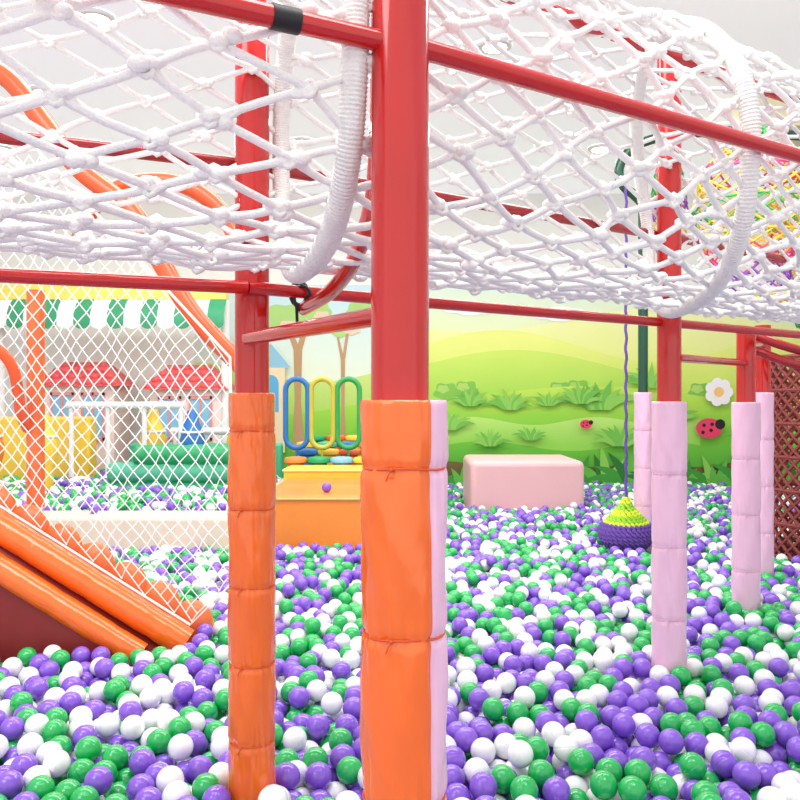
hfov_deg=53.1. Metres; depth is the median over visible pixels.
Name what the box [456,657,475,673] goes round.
ball
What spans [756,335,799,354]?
rail
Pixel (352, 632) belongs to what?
ball
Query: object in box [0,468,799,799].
balls
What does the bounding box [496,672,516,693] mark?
ball
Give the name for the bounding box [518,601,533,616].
ball
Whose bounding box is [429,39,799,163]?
rail
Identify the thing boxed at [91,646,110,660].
ball
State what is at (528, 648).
ball
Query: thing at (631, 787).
ball
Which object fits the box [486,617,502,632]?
ball
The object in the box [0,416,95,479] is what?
wall
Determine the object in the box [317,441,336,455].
stool
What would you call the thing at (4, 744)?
ball
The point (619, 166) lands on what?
pipe
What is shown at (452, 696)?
ball
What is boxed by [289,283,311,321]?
cable tie
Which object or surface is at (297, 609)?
ball
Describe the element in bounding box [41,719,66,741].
ball
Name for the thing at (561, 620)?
ball
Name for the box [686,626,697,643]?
ball
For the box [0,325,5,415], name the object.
column
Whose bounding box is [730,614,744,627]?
ball
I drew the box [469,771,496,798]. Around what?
ball
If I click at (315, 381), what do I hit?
ring
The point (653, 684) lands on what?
ball
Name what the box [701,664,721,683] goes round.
ball
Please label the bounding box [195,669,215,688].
ball
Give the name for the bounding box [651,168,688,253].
net
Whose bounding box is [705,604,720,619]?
ball
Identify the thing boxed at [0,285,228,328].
striped awning
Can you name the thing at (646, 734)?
ball
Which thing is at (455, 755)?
ball
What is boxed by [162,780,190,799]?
ball
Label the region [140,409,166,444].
toy
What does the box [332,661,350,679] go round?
ball
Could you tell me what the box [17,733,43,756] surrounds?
ball
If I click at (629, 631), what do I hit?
ball
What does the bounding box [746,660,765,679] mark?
ball
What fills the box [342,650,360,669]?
ball
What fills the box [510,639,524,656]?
ball
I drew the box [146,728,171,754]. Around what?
ball
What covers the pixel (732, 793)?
ball
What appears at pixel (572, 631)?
ball
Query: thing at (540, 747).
ball
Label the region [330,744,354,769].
ball
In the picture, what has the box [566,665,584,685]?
ball
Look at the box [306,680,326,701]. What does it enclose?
ball
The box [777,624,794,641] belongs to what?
ball
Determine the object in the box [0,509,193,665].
slide
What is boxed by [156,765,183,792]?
ball
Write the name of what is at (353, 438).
stool
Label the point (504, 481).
foam block
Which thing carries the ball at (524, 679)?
on the balls at (535, 553)
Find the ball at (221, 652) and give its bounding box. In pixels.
[214,645,228,663]
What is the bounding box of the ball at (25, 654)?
[17,647,36,665]
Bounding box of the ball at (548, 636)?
[542,630,556,645]
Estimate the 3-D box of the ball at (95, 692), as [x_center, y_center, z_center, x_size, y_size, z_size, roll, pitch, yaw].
[-0.979,0.951,2.607,0.068,0.068,0.068,0,0,-28]
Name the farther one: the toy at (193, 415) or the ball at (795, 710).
the toy at (193, 415)
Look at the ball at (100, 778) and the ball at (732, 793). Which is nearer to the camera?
the ball at (732, 793)
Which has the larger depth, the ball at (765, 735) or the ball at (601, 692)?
the ball at (601, 692)
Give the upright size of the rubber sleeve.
0.034 m
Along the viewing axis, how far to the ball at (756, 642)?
3.05 m
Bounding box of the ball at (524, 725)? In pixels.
[512,717,535,737]
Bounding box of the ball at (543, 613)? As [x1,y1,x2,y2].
[536,609,551,620]
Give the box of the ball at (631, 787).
[618,775,646,799]
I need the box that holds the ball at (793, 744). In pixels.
[786,736,799,762]
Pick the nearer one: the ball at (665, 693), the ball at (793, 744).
the ball at (793, 744)
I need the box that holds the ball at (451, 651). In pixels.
[447,645,455,663]
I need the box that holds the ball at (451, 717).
[446,709,456,727]
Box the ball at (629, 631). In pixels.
[621,623,637,640]
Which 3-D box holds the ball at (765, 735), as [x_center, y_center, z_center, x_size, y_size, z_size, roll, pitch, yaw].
[1.015,0.936,2.240,0.068,0.068,0.068,0,0,28]
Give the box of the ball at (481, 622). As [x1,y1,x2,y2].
[475,617,488,632]
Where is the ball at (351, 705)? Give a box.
[343,696,359,718]
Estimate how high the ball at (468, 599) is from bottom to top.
0.068 m
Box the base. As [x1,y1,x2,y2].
[597,521,651,551]
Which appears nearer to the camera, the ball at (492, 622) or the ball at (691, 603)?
the ball at (492, 622)
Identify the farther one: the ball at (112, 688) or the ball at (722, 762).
the ball at (112, 688)
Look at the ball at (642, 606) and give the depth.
3.66 m
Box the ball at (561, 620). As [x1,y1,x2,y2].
[554,614,569,630]
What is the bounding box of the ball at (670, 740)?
[658,728,683,754]
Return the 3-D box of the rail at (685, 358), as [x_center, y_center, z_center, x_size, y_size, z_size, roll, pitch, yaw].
[1.245,-0.155,3.155,0.030,0.050,0.975,0,0,36]
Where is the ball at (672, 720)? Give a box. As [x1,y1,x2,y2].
[660,712,682,733]
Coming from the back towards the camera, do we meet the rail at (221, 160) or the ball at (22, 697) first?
the ball at (22, 697)
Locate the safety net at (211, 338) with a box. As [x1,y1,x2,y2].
[0,149,231,625]
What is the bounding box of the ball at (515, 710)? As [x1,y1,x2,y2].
[506,701,528,723]
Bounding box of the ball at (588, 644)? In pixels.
[577,638,594,654]
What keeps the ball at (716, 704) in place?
on the balls at (535, 553)
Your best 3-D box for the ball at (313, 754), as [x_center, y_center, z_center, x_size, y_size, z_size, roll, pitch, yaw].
[-0.221,0.941,2.088,0.068,0.068,0.068,0,0,21]
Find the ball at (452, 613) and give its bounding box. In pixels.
[447,607,459,621]
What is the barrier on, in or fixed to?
on the platform
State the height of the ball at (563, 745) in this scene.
0.068 m
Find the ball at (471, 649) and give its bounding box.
[464,644,481,656]
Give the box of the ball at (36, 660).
[29,653,48,670]
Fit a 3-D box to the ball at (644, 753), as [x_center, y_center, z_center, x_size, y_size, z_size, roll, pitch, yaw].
[0.637,0.942,2.090,0.068,0.068,0.068,0,0,21]
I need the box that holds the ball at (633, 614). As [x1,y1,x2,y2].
[628,609,644,621]
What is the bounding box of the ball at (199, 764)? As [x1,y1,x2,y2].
[186,755,212,781]
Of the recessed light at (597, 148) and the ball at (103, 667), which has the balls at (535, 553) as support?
the ball at (103, 667)
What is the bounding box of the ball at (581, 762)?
[568,748,594,775]
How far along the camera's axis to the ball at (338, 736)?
2.19 m
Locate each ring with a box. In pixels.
[283,376,308,455]
[309,376,334,455]
[335,376,361,456]
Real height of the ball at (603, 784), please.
0.068 m
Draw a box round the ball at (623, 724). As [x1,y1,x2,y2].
[612,713,635,737]
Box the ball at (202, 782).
[191,772,219,799]
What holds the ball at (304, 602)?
on the balls at (535, 553)
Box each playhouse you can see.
[45,362,138,472]
[140,365,234,442]
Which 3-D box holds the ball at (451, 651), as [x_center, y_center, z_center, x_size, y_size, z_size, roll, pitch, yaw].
[0.171,0.936,2.949,0.068,0.068,0.068,-2,1,-23]
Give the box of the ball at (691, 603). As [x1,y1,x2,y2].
[687,598,696,613]
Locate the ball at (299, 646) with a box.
[291,638,307,655]
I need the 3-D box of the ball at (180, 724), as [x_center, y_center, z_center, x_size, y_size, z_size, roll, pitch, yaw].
[-0.628,0.936,2.277,0.068,0.068,0.068,0,0,8]
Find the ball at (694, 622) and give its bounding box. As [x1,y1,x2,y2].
[686,617,701,631]
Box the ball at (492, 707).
[482,697,503,720]
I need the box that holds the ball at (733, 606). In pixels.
[725,600,741,614]
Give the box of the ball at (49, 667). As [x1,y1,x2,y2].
[39,660,59,676]
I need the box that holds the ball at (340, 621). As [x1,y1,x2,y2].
[332,615,347,630]
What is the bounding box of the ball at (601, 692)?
[589,684,608,705]
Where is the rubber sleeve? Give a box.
[268,2,302,35]
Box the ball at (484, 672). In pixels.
[475,663,493,682]
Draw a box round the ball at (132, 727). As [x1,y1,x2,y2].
[120,715,144,739]
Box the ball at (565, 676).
[555,670,574,689]
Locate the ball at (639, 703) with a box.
[626,694,648,712]
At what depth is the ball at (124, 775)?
2.06 m
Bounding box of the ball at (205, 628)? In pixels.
[196,623,213,638]
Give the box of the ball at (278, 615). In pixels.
[275,605,282,620]
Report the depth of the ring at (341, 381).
7.18 m
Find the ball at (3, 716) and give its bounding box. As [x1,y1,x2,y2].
[0,710,6,724]
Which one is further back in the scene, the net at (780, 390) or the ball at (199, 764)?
the net at (780, 390)
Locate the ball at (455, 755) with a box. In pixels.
[446,745,465,768]
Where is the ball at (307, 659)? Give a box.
[299,652,317,668]
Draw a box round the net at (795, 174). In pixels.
[691,124,799,303]
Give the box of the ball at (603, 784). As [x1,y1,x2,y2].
[589,770,617,799]
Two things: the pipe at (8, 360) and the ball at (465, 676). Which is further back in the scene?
the pipe at (8, 360)
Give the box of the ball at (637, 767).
[624,758,651,785]
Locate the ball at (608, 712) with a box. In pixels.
[600,705,622,728]
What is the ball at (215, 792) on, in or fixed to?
on the balls at (535, 553)
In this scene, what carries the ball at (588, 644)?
on the balls at (535, 553)
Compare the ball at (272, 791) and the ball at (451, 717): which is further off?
the ball at (451, 717)
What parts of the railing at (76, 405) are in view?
rail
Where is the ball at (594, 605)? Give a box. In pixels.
[587,600,601,615]
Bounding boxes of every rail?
[0,132,234,165]
[0,268,248,293]
[142,0,382,50]
[242,308,370,344]
[248,281,799,338]
[269,168,792,262]
[298,79,370,315]
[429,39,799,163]
[499,0,799,103]
[681,354,747,365]
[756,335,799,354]
[756,341,765,348]
[756,347,799,369]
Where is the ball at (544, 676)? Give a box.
[535,670,554,690]
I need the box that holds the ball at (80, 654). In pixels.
[71,646,90,662]
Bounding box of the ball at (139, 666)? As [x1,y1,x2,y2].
[132,659,150,676]
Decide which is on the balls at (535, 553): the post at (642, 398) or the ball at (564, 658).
the ball at (564, 658)
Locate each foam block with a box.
[275,479,360,548]
[282,465,362,479]
[463,455,583,510]
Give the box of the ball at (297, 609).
[292,606,303,614]
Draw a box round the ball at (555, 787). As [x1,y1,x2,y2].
[542,776,570,799]
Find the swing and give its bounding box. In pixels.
[597,187,651,551]
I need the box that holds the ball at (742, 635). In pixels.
[732,629,748,646]
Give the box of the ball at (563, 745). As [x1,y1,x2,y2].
[553,735,578,762]
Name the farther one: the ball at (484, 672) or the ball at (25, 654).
the ball at (25, 654)
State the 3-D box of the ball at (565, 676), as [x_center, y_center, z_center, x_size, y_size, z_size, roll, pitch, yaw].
[0.553,0.945,2.692,0.068,0.068,0.068,0,0,-14]
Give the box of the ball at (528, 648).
[521,643,538,658]
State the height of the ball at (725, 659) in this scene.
0.068 m
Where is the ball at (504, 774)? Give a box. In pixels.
[490,764,515,793]
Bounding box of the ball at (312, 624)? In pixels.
[304,617,320,633]
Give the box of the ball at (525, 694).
[514,686,535,707]
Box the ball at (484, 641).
[477,636,494,652]
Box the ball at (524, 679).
[516,673,535,687]
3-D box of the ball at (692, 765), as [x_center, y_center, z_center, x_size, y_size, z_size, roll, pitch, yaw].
[0.745,0.933,2.038,0.068,0.068,0.068,0,0,25]
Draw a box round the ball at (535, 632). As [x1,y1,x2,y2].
[526,626,542,640]
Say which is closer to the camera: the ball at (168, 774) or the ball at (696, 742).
the ball at (168, 774)
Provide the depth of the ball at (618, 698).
2.48 m
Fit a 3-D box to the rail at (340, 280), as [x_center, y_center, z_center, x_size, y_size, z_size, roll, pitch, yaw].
[-0.115,-0.359,1.600,0.067,0.306,0.743,0,0,-16]
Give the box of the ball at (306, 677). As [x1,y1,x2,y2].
[298,670,318,687]
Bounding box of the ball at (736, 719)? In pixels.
[728,711,752,730]
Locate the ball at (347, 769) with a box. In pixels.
[336,756,361,784]
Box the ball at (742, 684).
[733,675,755,695]
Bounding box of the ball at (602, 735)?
[590,724,614,750]
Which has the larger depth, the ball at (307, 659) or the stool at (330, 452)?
the stool at (330, 452)
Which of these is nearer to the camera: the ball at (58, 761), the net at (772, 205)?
the ball at (58, 761)
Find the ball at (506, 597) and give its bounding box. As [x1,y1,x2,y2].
[501,592,513,605]
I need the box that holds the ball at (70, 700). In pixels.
[59,691,81,714]
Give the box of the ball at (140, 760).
[129,748,155,775]
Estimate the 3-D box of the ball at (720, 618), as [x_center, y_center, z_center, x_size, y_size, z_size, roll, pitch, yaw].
[1.361,0.931,3.374,0.068,0.068,0.068,0,0,24]
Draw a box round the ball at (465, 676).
[457,670,477,687]
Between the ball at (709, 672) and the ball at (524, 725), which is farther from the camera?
the ball at (709, 672)
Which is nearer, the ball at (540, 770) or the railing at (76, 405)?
the ball at (540, 770)
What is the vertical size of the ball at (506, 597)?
0.068 m
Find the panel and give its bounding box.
[0,486,213,642]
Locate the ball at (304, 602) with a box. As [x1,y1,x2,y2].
[296,596,311,611]
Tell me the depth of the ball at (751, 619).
3.34 m
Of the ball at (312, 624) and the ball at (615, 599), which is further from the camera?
the ball at (615, 599)
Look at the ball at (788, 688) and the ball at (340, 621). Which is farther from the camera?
the ball at (340, 621)
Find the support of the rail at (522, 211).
attached to the post at (669, 579)
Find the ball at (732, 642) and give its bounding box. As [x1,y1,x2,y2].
[722,636,740,650]
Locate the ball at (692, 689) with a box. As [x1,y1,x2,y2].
[683,684,705,701]
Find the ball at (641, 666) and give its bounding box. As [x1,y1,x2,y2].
[632,658,651,678]
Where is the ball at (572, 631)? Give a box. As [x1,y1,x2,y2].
[563,626,578,643]
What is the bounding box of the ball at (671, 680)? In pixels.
[659,674,680,692]
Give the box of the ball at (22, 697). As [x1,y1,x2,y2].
[9,691,32,712]
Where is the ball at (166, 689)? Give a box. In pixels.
[158,683,174,703]
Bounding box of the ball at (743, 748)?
[730,737,756,761]
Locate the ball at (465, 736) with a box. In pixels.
[454,726,477,752]
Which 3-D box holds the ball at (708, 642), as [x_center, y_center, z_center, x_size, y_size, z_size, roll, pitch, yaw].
[1.176,0.933,3.032,0.068,0.068,0.068,0,0,25]
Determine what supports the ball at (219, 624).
on the balls at (535, 553)
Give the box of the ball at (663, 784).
[649,773,677,799]
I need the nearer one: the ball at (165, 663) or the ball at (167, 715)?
the ball at (167, 715)
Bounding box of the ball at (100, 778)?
[84,766,112,795]
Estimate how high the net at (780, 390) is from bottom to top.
1.349 m
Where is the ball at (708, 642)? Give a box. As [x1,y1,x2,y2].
[701,637,719,650]
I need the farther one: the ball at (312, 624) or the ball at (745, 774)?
the ball at (312, 624)
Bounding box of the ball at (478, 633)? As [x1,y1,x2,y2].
[471,628,487,644]
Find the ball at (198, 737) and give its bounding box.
[186,730,205,755]
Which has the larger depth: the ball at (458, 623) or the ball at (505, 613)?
the ball at (505, 613)
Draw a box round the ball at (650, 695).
[638,688,658,706]
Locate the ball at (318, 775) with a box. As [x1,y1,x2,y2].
[305,761,331,790]
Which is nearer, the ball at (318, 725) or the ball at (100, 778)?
the ball at (100, 778)
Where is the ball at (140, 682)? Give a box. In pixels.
[131,674,152,695]
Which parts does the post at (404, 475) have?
tie cord, tie cord, tie cord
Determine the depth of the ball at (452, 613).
3.51 m
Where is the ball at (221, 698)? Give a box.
[214,688,227,710]
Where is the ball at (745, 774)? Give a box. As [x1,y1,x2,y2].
[732,761,760,789]
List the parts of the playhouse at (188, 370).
wall panel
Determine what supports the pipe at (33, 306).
attached to the panel
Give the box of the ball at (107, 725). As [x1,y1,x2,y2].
[95,712,119,737]
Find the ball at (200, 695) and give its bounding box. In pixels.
[192,688,213,707]
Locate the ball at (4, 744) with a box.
[0,734,8,758]
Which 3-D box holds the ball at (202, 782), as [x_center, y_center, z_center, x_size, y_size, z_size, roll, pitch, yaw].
[-0.465,0.929,1.916,0.068,0.068,0.068,0,0,25]
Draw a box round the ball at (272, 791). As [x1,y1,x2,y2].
[258,784,287,799]
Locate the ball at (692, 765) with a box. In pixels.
[678,752,706,779]
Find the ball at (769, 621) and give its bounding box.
[762,615,779,631]
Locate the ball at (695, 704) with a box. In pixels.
[683,695,704,715]
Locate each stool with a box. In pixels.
[284,456,306,465]
[296,441,313,448]
[298,448,317,464]
[307,456,329,464]
[314,435,325,455]
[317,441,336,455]
[318,448,338,464]
[326,435,344,455]
[330,456,352,464]
[337,441,353,455]
[339,449,360,464]
[345,435,360,456]
[353,456,362,464]
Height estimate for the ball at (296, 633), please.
0.068 m
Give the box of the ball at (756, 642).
[747,634,765,651]
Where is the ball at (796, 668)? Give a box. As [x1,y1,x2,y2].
[793,661,799,679]
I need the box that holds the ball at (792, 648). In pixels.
[785,641,799,658]
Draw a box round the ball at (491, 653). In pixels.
[482,645,500,664]
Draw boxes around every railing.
[66,402,185,477]
[170,428,229,444]
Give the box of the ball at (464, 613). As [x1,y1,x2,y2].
[457,609,472,619]
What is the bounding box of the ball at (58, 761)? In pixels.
[42,749,70,777]
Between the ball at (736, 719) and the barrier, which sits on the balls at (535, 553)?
the ball at (736, 719)
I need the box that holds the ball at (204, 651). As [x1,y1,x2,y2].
[195,644,212,660]
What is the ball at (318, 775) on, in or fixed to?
on the balls at (535, 553)
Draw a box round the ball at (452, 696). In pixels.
[448,688,457,705]
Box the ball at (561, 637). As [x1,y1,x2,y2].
[554,631,570,646]
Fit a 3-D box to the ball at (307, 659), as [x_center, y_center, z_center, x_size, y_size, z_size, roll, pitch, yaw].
[-0.327,0.935,2.851,0.068,0.068,0.068,0,0,25]
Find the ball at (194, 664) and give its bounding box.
[184,656,203,676]
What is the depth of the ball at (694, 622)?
3.36 m
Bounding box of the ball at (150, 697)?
[139,686,160,708]
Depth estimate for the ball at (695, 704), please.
2.47 m
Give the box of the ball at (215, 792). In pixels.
[202,785,230,799]
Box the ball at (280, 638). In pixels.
[276,634,289,646]
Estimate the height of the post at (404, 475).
2.340 m
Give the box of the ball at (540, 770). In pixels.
[528,759,554,787]
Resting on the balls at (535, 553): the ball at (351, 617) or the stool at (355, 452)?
the ball at (351, 617)
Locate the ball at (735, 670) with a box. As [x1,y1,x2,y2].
[728,663,749,681]
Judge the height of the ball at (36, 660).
0.068 m
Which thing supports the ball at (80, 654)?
on the balls at (535, 553)
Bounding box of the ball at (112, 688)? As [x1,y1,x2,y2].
[103,679,124,700]
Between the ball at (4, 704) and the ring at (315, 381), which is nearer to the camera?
the ball at (4, 704)
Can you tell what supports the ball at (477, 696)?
on the balls at (535, 553)
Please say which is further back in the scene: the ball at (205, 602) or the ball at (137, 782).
the ball at (205, 602)
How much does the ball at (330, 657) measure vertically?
0.068 m
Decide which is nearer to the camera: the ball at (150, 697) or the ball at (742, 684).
the ball at (150, 697)
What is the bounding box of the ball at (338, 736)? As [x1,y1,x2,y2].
[328,728,352,749]
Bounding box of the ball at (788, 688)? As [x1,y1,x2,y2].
[780,680,799,698]
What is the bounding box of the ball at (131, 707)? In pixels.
[118,700,141,721]
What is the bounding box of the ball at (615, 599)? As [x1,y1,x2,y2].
[610,596,623,607]
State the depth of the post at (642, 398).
5.26 m
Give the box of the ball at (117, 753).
[101,744,128,770]
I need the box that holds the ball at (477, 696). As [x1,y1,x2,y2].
[468,688,489,710]
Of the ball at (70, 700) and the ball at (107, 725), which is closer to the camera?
the ball at (107, 725)
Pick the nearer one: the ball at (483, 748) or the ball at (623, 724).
the ball at (483, 748)
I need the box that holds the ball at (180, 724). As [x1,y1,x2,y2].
[167,716,191,736]
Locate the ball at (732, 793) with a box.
[722,788,751,799]
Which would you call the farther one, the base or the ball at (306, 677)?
the base
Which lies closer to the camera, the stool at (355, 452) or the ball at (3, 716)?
the ball at (3, 716)
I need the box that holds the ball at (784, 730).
[773,721,798,746]
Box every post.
[227,0,275,799]
[360,0,448,799]
[634,212,651,551]
[651,45,687,687]
[731,333,760,610]
[754,325,774,575]
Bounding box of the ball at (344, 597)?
[338,592,351,604]
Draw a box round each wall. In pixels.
[0,194,799,443]
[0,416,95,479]
[44,511,228,552]
[129,443,282,477]
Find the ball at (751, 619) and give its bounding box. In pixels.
[745,613,761,626]
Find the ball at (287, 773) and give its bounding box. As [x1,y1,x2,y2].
[276,762,299,790]
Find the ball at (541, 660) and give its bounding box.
[533,654,551,671]
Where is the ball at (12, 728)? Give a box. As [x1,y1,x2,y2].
[0,716,24,741]
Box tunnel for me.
[0,0,799,323]
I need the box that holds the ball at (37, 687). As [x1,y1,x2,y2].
[26,677,48,699]
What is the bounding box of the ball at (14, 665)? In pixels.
[2,657,22,676]
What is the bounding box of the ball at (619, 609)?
[612,602,627,617]
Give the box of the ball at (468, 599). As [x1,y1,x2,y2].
[460,595,472,606]
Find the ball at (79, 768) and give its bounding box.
[68,758,94,782]
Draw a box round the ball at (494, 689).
[481,680,501,698]
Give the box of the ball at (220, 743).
[210,734,228,759]
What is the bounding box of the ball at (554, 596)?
[549,592,561,601]
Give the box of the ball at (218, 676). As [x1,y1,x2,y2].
[210,674,221,690]
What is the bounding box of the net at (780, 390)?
[771,354,799,562]
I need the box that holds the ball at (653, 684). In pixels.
[640,678,660,692]
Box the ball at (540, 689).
[528,681,548,702]
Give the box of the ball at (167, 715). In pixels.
[157,709,179,729]
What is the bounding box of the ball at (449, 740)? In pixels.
[446,735,456,746]
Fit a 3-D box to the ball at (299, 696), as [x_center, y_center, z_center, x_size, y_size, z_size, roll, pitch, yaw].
[-0.318,0.938,2.523,0.068,0.068,0.068,0,0,28]
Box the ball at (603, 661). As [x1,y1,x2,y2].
[594,652,613,671]
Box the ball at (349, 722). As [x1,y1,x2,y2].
[335,714,357,736]
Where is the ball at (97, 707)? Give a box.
[85,700,105,719]
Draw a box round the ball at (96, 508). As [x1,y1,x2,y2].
[88,503,98,513]
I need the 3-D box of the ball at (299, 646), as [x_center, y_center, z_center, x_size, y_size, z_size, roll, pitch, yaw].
[-0.387,0.950,3.081,0.068,0.068,0.068,0,0,28]
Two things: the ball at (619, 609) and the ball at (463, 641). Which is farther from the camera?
the ball at (619, 609)
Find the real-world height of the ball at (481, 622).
0.068 m
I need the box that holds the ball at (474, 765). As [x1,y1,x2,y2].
[463,757,489,783]
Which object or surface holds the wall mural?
attached to the wall at (595, 205)
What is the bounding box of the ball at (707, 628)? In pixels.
[702,623,718,633]
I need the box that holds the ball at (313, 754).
[302,746,327,766]
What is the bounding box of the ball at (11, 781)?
[0,770,23,799]
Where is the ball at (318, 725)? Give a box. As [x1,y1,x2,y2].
[306,714,329,738]
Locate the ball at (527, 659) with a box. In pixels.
[519,653,533,670]
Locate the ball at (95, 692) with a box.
[88,681,106,701]
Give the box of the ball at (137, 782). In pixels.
[126,773,154,799]
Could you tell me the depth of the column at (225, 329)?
8.48 m
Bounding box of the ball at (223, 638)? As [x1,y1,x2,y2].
[219,631,227,644]
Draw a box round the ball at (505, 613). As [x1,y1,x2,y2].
[496,607,511,620]
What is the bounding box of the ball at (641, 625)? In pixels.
[631,618,646,630]
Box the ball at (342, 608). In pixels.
[336,604,350,614]
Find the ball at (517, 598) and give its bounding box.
[512,593,525,606]
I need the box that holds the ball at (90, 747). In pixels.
[75,736,101,760]
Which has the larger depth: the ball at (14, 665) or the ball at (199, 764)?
the ball at (14, 665)
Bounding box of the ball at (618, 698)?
[607,690,627,707]
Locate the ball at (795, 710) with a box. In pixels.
[791,701,799,721]
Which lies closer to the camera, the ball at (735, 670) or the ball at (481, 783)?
the ball at (481, 783)
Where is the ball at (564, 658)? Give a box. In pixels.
[554,651,572,669]
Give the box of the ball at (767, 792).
[756,786,786,799]
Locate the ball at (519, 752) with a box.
[507,740,533,767]
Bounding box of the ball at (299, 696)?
[288,686,309,708]
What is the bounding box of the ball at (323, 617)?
[316,613,330,623]
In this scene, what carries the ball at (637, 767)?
on the balls at (535, 553)
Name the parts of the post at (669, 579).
tie cord, tie cord, tie cord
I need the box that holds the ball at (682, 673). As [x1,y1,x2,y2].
[671,665,691,686]
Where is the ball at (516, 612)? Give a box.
[511,608,524,619]
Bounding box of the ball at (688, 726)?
[680,719,705,738]
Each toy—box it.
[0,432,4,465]
[45,411,58,490]
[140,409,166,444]
[179,409,205,444]
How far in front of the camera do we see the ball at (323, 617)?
3.41 m
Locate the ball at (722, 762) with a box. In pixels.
[710,750,737,777]
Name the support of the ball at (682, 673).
on the balls at (535, 553)
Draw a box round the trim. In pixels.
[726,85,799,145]
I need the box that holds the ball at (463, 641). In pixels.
[457,636,473,653]
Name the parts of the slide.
panel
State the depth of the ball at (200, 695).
2.50 m
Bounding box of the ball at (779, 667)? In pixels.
[768,658,788,677]
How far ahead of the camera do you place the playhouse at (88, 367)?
8.50 m
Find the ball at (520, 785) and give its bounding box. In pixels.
[510,775,537,799]
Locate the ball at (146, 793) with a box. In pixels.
[134,786,161,799]
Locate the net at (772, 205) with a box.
[768,170,799,328]
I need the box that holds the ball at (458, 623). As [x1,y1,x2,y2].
[452,617,467,633]
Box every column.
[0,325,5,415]
[221,300,229,442]
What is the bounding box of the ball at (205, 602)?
[203,600,214,610]
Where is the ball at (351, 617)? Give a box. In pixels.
[342,611,355,622]
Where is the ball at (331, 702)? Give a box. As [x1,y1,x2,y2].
[321,692,342,714]
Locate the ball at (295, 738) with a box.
[283,726,306,751]
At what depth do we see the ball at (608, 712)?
2.35 m
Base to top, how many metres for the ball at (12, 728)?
0.068 m
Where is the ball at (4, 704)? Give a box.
[0,699,13,717]
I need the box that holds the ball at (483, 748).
[470,737,495,763]
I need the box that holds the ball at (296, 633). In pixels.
[290,628,306,642]
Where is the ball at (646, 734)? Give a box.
[635,722,659,748]
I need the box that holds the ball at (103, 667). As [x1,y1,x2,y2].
[94,658,114,677]
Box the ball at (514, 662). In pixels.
[504,655,522,672]
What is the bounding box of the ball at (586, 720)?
[575,710,598,732]
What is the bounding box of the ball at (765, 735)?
[750,721,775,747]
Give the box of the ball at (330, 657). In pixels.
[322,649,339,667]
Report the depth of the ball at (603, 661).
2.81 m
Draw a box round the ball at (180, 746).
[168,734,193,760]
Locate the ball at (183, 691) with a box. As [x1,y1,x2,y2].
[172,681,194,702]
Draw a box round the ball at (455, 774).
[447,764,464,785]
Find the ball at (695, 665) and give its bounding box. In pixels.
[688,658,702,677]
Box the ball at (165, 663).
[154,657,172,675]
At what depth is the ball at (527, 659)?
2.88 m
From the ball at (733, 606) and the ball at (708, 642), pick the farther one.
the ball at (733, 606)
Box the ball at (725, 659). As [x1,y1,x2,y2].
[714,653,732,672]
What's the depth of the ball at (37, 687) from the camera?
2.56 m
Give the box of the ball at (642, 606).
[635,603,648,613]
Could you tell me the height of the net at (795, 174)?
1.193 m
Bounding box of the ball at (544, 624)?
[537,618,553,633]
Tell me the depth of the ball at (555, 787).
1.93 m
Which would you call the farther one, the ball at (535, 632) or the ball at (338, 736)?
the ball at (535, 632)
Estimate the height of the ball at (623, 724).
0.068 m
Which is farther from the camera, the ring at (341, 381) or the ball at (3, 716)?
the ring at (341, 381)
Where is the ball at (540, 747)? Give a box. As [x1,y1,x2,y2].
[526,736,548,761]
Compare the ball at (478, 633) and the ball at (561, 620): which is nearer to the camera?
the ball at (478, 633)
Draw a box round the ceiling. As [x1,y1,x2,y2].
[0,0,799,193]
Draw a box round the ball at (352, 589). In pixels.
[346,584,359,596]
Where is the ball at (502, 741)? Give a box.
[494,733,516,759]
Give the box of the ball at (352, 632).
[344,627,360,639]
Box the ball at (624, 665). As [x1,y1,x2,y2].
[613,658,632,677]
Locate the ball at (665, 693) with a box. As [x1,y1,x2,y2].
[657,686,678,707]
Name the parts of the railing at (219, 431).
rail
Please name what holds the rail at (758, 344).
attached to the post at (745, 412)
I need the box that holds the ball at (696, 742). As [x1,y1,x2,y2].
[684,732,708,756]
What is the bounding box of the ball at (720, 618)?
[714,612,730,627]
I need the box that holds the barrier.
[99,444,228,490]
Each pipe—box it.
[0,63,234,372]
[0,345,31,432]
[26,289,44,507]
[71,172,234,236]
[614,126,799,205]
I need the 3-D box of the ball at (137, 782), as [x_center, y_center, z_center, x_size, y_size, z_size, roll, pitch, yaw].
[-0.631,0.946,1.947,0.068,0.068,0.068,0,0,23]
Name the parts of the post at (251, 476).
tie cord, tie cord, tie cord, tie cord, tie cord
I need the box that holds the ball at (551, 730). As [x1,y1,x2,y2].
[541,721,565,746]
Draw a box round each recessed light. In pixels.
[0,144,12,149]
[30,85,40,92]
[77,7,114,20]
[294,137,311,146]
[478,39,511,54]
[588,144,607,152]
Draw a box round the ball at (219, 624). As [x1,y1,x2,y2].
[213,620,226,635]
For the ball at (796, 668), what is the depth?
2.76 m
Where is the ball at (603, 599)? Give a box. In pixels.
[595,594,609,606]
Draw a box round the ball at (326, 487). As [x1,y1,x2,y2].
[322,482,331,491]
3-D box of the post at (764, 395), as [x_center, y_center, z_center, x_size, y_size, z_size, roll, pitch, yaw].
[1.950,0.345,4.300,0.114,1.490,0.114,0,0,-24]
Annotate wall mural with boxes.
[195,285,799,485]
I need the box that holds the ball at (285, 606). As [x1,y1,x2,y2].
[278,599,293,613]
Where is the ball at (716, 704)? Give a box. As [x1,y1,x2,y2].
[705,695,728,718]
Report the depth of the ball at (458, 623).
3.25 m
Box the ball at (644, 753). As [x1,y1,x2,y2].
[630,746,656,771]
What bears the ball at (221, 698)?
on the balls at (535, 553)
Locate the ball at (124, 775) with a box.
[115,767,133,783]
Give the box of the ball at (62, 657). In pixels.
[50,649,69,668]

